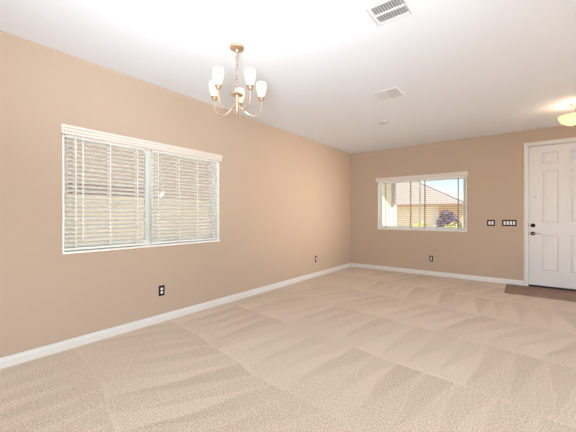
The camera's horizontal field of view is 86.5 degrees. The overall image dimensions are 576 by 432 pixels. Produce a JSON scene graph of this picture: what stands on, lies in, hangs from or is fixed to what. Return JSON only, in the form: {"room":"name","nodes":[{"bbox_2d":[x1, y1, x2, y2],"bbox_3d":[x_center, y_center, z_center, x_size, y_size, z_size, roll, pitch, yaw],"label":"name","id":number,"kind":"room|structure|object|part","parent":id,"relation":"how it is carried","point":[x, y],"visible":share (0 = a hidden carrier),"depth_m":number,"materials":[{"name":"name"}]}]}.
{"room":"empty living room","nodes":[
{"label":"empty living room","id":0,"kind":"room"},
{"bbox_2d":[0,31,350,357],"bbox_3d":[-2.509,-0.129,2.367,0.140,2.740,13.280,0,0,38],"label":"wall","id":1,"kind":"structure","parent":0,"point":[285,197],"depth_m":3.31,"materials":[{"name":"beige paint"}]},
{"bbox_2d":[60,124,221,161],"bbox_3d":[-1.496,-0.786,3.510,0.060,0.084,1.853,0,0,38],"label":"blind valance","id":2,"kind":"object","parent":1,"relation":"attached to","point":[64,129],"visible":1,"depth_m":3.26,"materials":[{"name":"white plastic"}]},
{"bbox_2d":[63,134,219,253],"bbox_3d":[-1.563,-0.216,3.571,0.149,1.150,1.821,0,0,38],"label":"window","id":3,"kind":"structure","parent":1,"relation":"in","point":[148,160],"depth_m":3.55,"materials":[{"name":"white plastic"}]},
{"bbox_2d":[64,134,144,250],"bbox_3d":[-1.851,-0.224,3.146,0.063,1.102,0.761,0,0,38],"label":"window blind","id":4,"kind":"object","parent":3,"relation":"attached to","point":[74,145],"visible":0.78,"depth_m":3.10,"materials":[{"name":"white plastic"}]},
{"bbox_3d":[-1.854,0.318,3.147,0.052,0.019,0.757,0,0,38],"label":"rail","id":5,"kind":"part","parent":4,"relation":"part of","materials":[{"name":"white plastic"}]},
{"bbox_3d":[-1.857,-0.219,3.257,0.018,1.056,0.879,0,0,38],"label":"sash","id":6,"kind":"part","parent":3,"relation":"part of","materials":[{"name":"white plastic"}]},
{"bbox_3d":[-1.348,-0.219,3.945,0.018,1.056,0.879,0,0,38],"label":"sash","id":7,"kind":"part","parent":3,"relation":"part of","materials":[{"name":"white plastic"}]},
{"bbox_2d":[150,149,217,243],"bbox_3d":[-1.273,-0.224,3.881,0.075,1.102,0.939,0,0,38],"label":"window blind","id":8,"kind":"object","parent":3,"relation":"attached to","point":[195,225],"visible":0.92,"depth_m":3.81,"materials":[{"name":"white plastic"}]},
{"bbox_3d":[-1.486,-0.494,3.571,0.005,0.470,0.004,0,0,38],"label":"pull cord","id":9,"kind":"part","parent":8,"relation":"part of","materials":[{"name":"white plastic"}]},
{"bbox_3d":[-1.280,0.318,3.887,0.052,0.019,0.935,0,0,38],"label":"rail","id":10,"kind":"part","parent":8,"relation":"part of","materials":[{"name":"white plastic"}]},
{"bbox_2d":[159,285,164,295],"bbox_3d":[-1.476,0.879,3.576,0.009,0.120,0.072,0,0,38],"label":"wall outlet","id":11,"kind":"object","parent":1,"relation":"attached to","point":[162,287],"visible":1,"depth_m":3.58,"materials":[{"name":"black plastic"}]},
{"bbox_2d":[0,263,350,368],"bbox_3d":[-2.447,1.198,2.319,0.016,0.086,13.000,0,0,38],"label":"baseboard","id":12,"kind":"structure","parent":1,"relation":"attached to","point":[7,361],"depth_m":3.32,"materials":[{"name":"white paint"}]},
{"bbox_2d":[0,267,575,431],"bbox_3d":[0.457,1.291,0.154,7.540,0.100,13.140,0,0,38],"label":"floor","id":13,"kind":"structure","parent":0,"point":[350,349],"depth_m":2.50,"materials":[{"name":"beige carpet"}]},
{"bbox_2d":[0,0,575,153],"bbox_3d":[0.470,-1.574,0.056,7.680,0.150,13.280,0,0,38],"label":"ceiling","id":14,"kind":"structure","parent":0,"point":[463,69],"depth_m":2.89,"materials":[{"name":"white paint"}]},
{"bbox_2d":[209,43,265,119],"bbox_3d":[-0.459,-1.196,2.700,0.518,0.607,0.506,0,0,38],"label":"chandelier","id":15,"kind":"object","parent":14,"relation":"hanging from","point":[215,85],"visible":1,"depth_m":2.70,"materials":[{"name":"gold metal"}]},
{"bbox_3d":[-0.669,-1.141,2.776,0.093,0.136,0.093,0,0,16],"label":"lamp shade","id":16,"kind":"part","parent":15,"relation":"part of","materials":[{"name":"white glass"}]},
{"bbox_3d":[-0.577,-1.141,2.529,0.093,0.136,0.093,0,0,34],"label":"lamp shade","id":17,"kind":"part","parent":15,"relation":"part of","materials":[{"name":"white glass"}]},
{"bbox_3d":[-0.571,-0.968,2.749,0.219,0.152,0.012,0,0,16],"label":"curved arm","id":18,"kind":"part","parent":15,"relation":"part of","materials":[{"name":"gold metal"}]},
{"bbox_3d":[-0.521,-0.968,2.614,0.012,0.152,0.219,0,0,34],"label":"curved arm","id":19,"kind":"part","parent":15,"relation":"part of","materials":[{"name":"gold metal"}]},
{"bbox_3d":[-0.453,-1.288,2.716,0.021,0.338,0.021,0,0,-7],"label":"chain","id":20,"kind":"part","parent":15,"relation":"part of","materials":[{"name":"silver metal"}]},
{"bbox_3d":[-0.463,-1.141,2.940,0.093,0.136,0.093,0,0,-2],"label":"lamp shade","id":21,"kind":"part","parent":15,"relation":"part of","materials":[{"name":"white glass"}]},
{"bbox_3d":[-0.378,-0.968,2.620,0.012,0.152,0.219,0,0,-38],"label":"curved arm","id":22,"kind":"part","parent":15,"relation":"part of","materials":[{"name":"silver metal"}]},
{"bbox_3d":[-0.314,-1.141,2.541,0.093,0.136,0.093,0,0,-38],"label":"lamp shade","id":23,"kind":"part","parent":15,"relation":"part of","materials":[{"name":"white glass"}]},
{"bbox_3d":[-0.339,-0.968,2.759,0.219,0.152,0.012,0,0,-20],"label":"curved arm","id":24,"kind":"part","parent":15,"relation":"part of","materials":[{"name":"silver metal"}]},
{"bbox_3d":[-0.243,-1.141,2.794,0.093,0.136,0.093,0,0,-20],"label":"lamp shade","id":25,"kind":"part","parent":15,"relation":"part of","materials":[{"name":"white glass"}]},
{"bbox_2d":[373,87,403,100],"bbox_3d":[1.245,-1.494,3.779,0.295,0.011,0.300,0,0,38],"label":"ceiling vent","id":26,"kind":"object","parent":14,"relation":"in","point":[395,92],"visible":1,"depth_m":3.77,"materials":[{"name":"white metal"}]},
{"bbox_2d":[365,0,413,25],"bbox_3d":[0.742,-1.494,2.234,0.275,0.010,0.255,0,0,38],"label":"ceiling vent","id":27,"kind":"object","parent":14,"relation":"in","point":[385,11],"visible":1,"depth_m":2.23,"materials":[{"name":"white metal"}]},
{"bbox_2d":[558,102,575,126],"bbox_3d":[3.846,-1.340,4.090,0.366,0.318,0.366,0,0,38],"label":"ceiling light","id":28,"kind":"object","parent":14,"relation":"attached to","point":[569,119],"visible":1,"depth_m":4.07,"materials":[{"name":"yellow glass"}]},
{"bbox_3d":[3.846,-1.274,4.090,0.360,0.131,0.360,0,0,38],"label":"lamp shade","id":29,"kind":"part","parent":28,"relation":"part of","materials":[{"name":"glass"}]},
{"bbox_2d":[351,125,575,280],"bbox_3d":[4.497,-0.129,5.247,7.400,2.740,0.140,0,0,38],"label":"wall","id":30,"kind":"structure","parent":0,"point":[494,164],"depth_m":6.00,"materials":[{"name":"beige paint"}]},
{"bbox_2d":[376,171,467,181],"bbox_3d":[2.748,-0.809,6.477,1.833,0.084,0.060,0,0,38],"label":"blind valance","id":31,"kind":"object","parent":30,"relation":"attached to","point":[464,173],"visible":1,"depth_m":6.38,"materials":[{"name":"beige plastic"}]},
{"bbox_2d":[378,176,466,231],"bbox_3d":[2.809,-0.241,6.545,1.778,1.120,0.149,0,0,38],"label":"window","id":32,"kind":"structure","parent":30,"relation":"in","point":[380,185],"depth_m":6.57,"materials":[{"name":"white plastic"}]},
{"bbox_2d":[379,179,418,228],"bbox_3d":[2.441,-0.249,6.793,0.858,1.072,0.057,0,0,38],"label":"window blind","id":33,"kind":"object","parent":32,"relation":"attached to","point":[407,181],"visible":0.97,"depth_m":6.76,"materials":[{"name":"white plastic"}]},
{"bbox_3d":[2.441,0.278,6.793,0.854,0.019,0.052,0,0,38],"label":"rail","id":34,"kind":"part","parent":33,"relation":"part of","materials":[{"name":"white plastic"}]},
{"bbox_3d":[2.504,-0.244,6.832,0.858,1.026,0.018,0,0,38],"label":"sash","id":35,"kind":"part","parent":32,"relation":"part of","materials":[{"name":"clear glass"}]},
{"bbox_2d":[419,176,465,229],"bbox_3d":[3.140,-0.249,6.250,0.858,1.072,0.057,0,0,38],"label":"window blind","id":36,"kind":"object","parent":32,"relation":"attached to","point":[458,177],"visible":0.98,"depth_m":6.23,"materials":[{"name":"white plastic"}]},
{"bbox_3d":[3.140,0.278,6.250,0.854,0.019,0.052,0,0,38],"label":"rail","id":37,"kind":"part","parent":36,"relation":"part of","materials":[{"name":"white plastic"}]},
{"bbox_3d":[3.174,-0.244,6.336,0.858,1.026,0.018,0,0,38],"label":"sash","id":38,"kind":"part","parent":32,"relation":"part of","materials":[{"name":"clear glass"}]},
{"bbox_2d":[351,263,523,285],"bbox_3d":[2.845,1.198,6.430,3.338,0.086,0.016,0,0,38],"label":"baseboard","id":39,"kind":"structure","parent":30,"relation":"attached to","point":[433,273],"depth_m":6.19,"materials":[{"name":"white paint"}]},
{"bbox_2d":[487,220,494,225],"bbox_3d":[3.784,0.140,5.704,0.122,0.114,0.012,0,0,38],"label":"light switch","id":40,"kind":"object","parent":30,"relation":"attached to","point":[489,222],"visible":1,"depth_m":5.70,"materials":[{"name":"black plastic"}]},
{"bbox_2d":[502,220,516,225],"bbox_3d":[4.004,0.138,5.533,0.205,0.093,0.012,0,0,38],"label":"light switch","id":41,"kind":"object","parent":30,"relation":"attached to","point":[504,222],"visible":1,"depth_m":5.53,"materials":[{"name":"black plastic"}]},
{"bbox_2d":[524,137,575,285],"bbox_3d":[4.626,-0.017,5.136,1.063,2.516,0.157,0,0,38],"label":"trim","id":42,"kind":"structure","parent":30,"relation":"attached to","point":[566,140],"depth_m":5.38,"materials":[{"name":"white paint"}]},
{"bbox_2d":[529,142,575,288],"bbox_3d":[4.601,0.005,5.099,0.928,2.412,0.106,0,0,38],"label":"door","id":43,"kind":"structure","parent":30,"relation":"in","point":[552,168],"depth_m":5.19,"materials":[{"name":"white paint"}]},
{"bbox_3d":[4.466,-0.983,5.223,0.182,0.164,0.008,0,0,38],"label":"raised panel","id":44,"kind":"part","parent":43,"relation":"part of","materials":[{"name":"white paint"}]},
{"bbox_3d":[4.466,-0.318,5.223,0.182,0.853,0.008,0,0,38],"label":"raised panel","id":45,"kind":"part","parent":43,"relation":"part of","materials":[{"name":"white paint"}]},
{"bbox_3d":[4.466,0.658,5.223,0.182,0.586,0.008,0,0,38],"label":"raised panel","id":46,"kind":"part","parent":43,"relation":"part of","materials":[{"name":"white paint"}]},
{"bbox_3d":[4.749,-0.983,5.003,0.182,0.164,0.008,0,0,38],"label":"raised panel","id":47,"kind":"part","parent":43,"relation":"part of","materials":[{"name":"white paint"}]},
{"bbox_3d":[4.749,-0.318,5.003,0.182,0.853,0.008,0,0,38],"label":"raised panel","id":48,"kind":"part","parent":43,"relation":"part of","materials":[{"name":"white paint"}]},
{"bbox_3d":[4.749,0.658,5.003,0.182,0.586,0.008,0,0,38],"label":"raised panel","id":49,"kind":"part","parent":43,"relation":"part of","materials":[{"name":"white paint"}]},
{"bbox_2d":[529,284,575,290],"bbox_3d":[4.635,1.229,5.147,0.927,0.032,0.128,0,0,38],"label":"trim","id":50,"kind":"structure","parent":30,"relation":"attached to","point":[531,285],"depth_m":5.18,"materials":[{"name":"silver metal"}]},
{"label":"outside","id":51,"kind":"structure","parent":0,"visible":0},
{"bbox_3d":[11.611,1.491,12.296,50.000,0.200,60.000,0,0,38],"label":"ground","id":52,"kind":"structure","parent":51,"visible":0},
{"bbox_2d":[68,196,208,242],"bbox_3d":[-2.896,0.536,5.831,0.240,1.710,20.000,0,0,38],"label":"wall","id":53,"kind":"structure","parent":52,"relation":"on","point":[68,196],"depth_m":5.62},
{"bbox_2d":[68,142,208,199],"bbox_3d":[-7.451,-1.409,10.630,8.320,5.600,19.000,0,0,38],"label":"house","id":54,"kind":"structure","parent":52,"relation":"on","point":[79,144],"depth_m":8.16,"materials":[{"name":"beige paint"}]},
{"bbox_2d":[383,183,395,225],"bbox_3d":[2.372,0.126,8.054,0.400,2.530,1.690,0,0,38],"label":"wall","id":55,"kind":"structure","parent":52,"relation":"on","point":[389,212],"depth_m":8.44,"materials":[{"name":"beige paint"}]},
{"bbox_3d":[2.968,0.151,8.591,0.115,2.480,0.110,0,0,38],"label":"corner post","id":56,"kind":"part","parent":55,"relation":"part of","materials":[{"name":"white paint"}]},
{"bbox_2d":[413,221,426,226],"bbox_3d":[4.672,0.789,10.829,0.774,1.214,0.645,0,0,38],"label":"shrub","id":57,"kind":"object","parent":52,"relation":"on","point":[415,225],"visible":0.06,"depth_m":10.83,"materials":[{"name":"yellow plant"}]},
{"bbox_2d":[396,182,462,226],"bbox_3d":[8.720,-0.679,24.625,11.317,4.140,9.060,0,0,38],"label":"house","id":58,"kind":"structure","parent":52,"relation":"on","point":[443,198],"depth_m":19.94,"materials":[{"name":"beige paint"}]},
{"bbox_3d":[9.261,0.366,19.169,0.180,2.050,0.180,0,0,38],"label":"porch post","id":59,"kind":"part","parent":58,"relation":"part of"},
{"bbox_2d":[435,210,461,226],"bbox_3d":[6.115,0.594,11.500,1.038,1.623,0.956,0,0,18],"label":"shrub","id":60,"kind":"object","parent":52,"relation":"on","point":[449,218],"visible":0.32,"depth_m":11.43,"materials":[{"name":"purple plant"}]}
]}

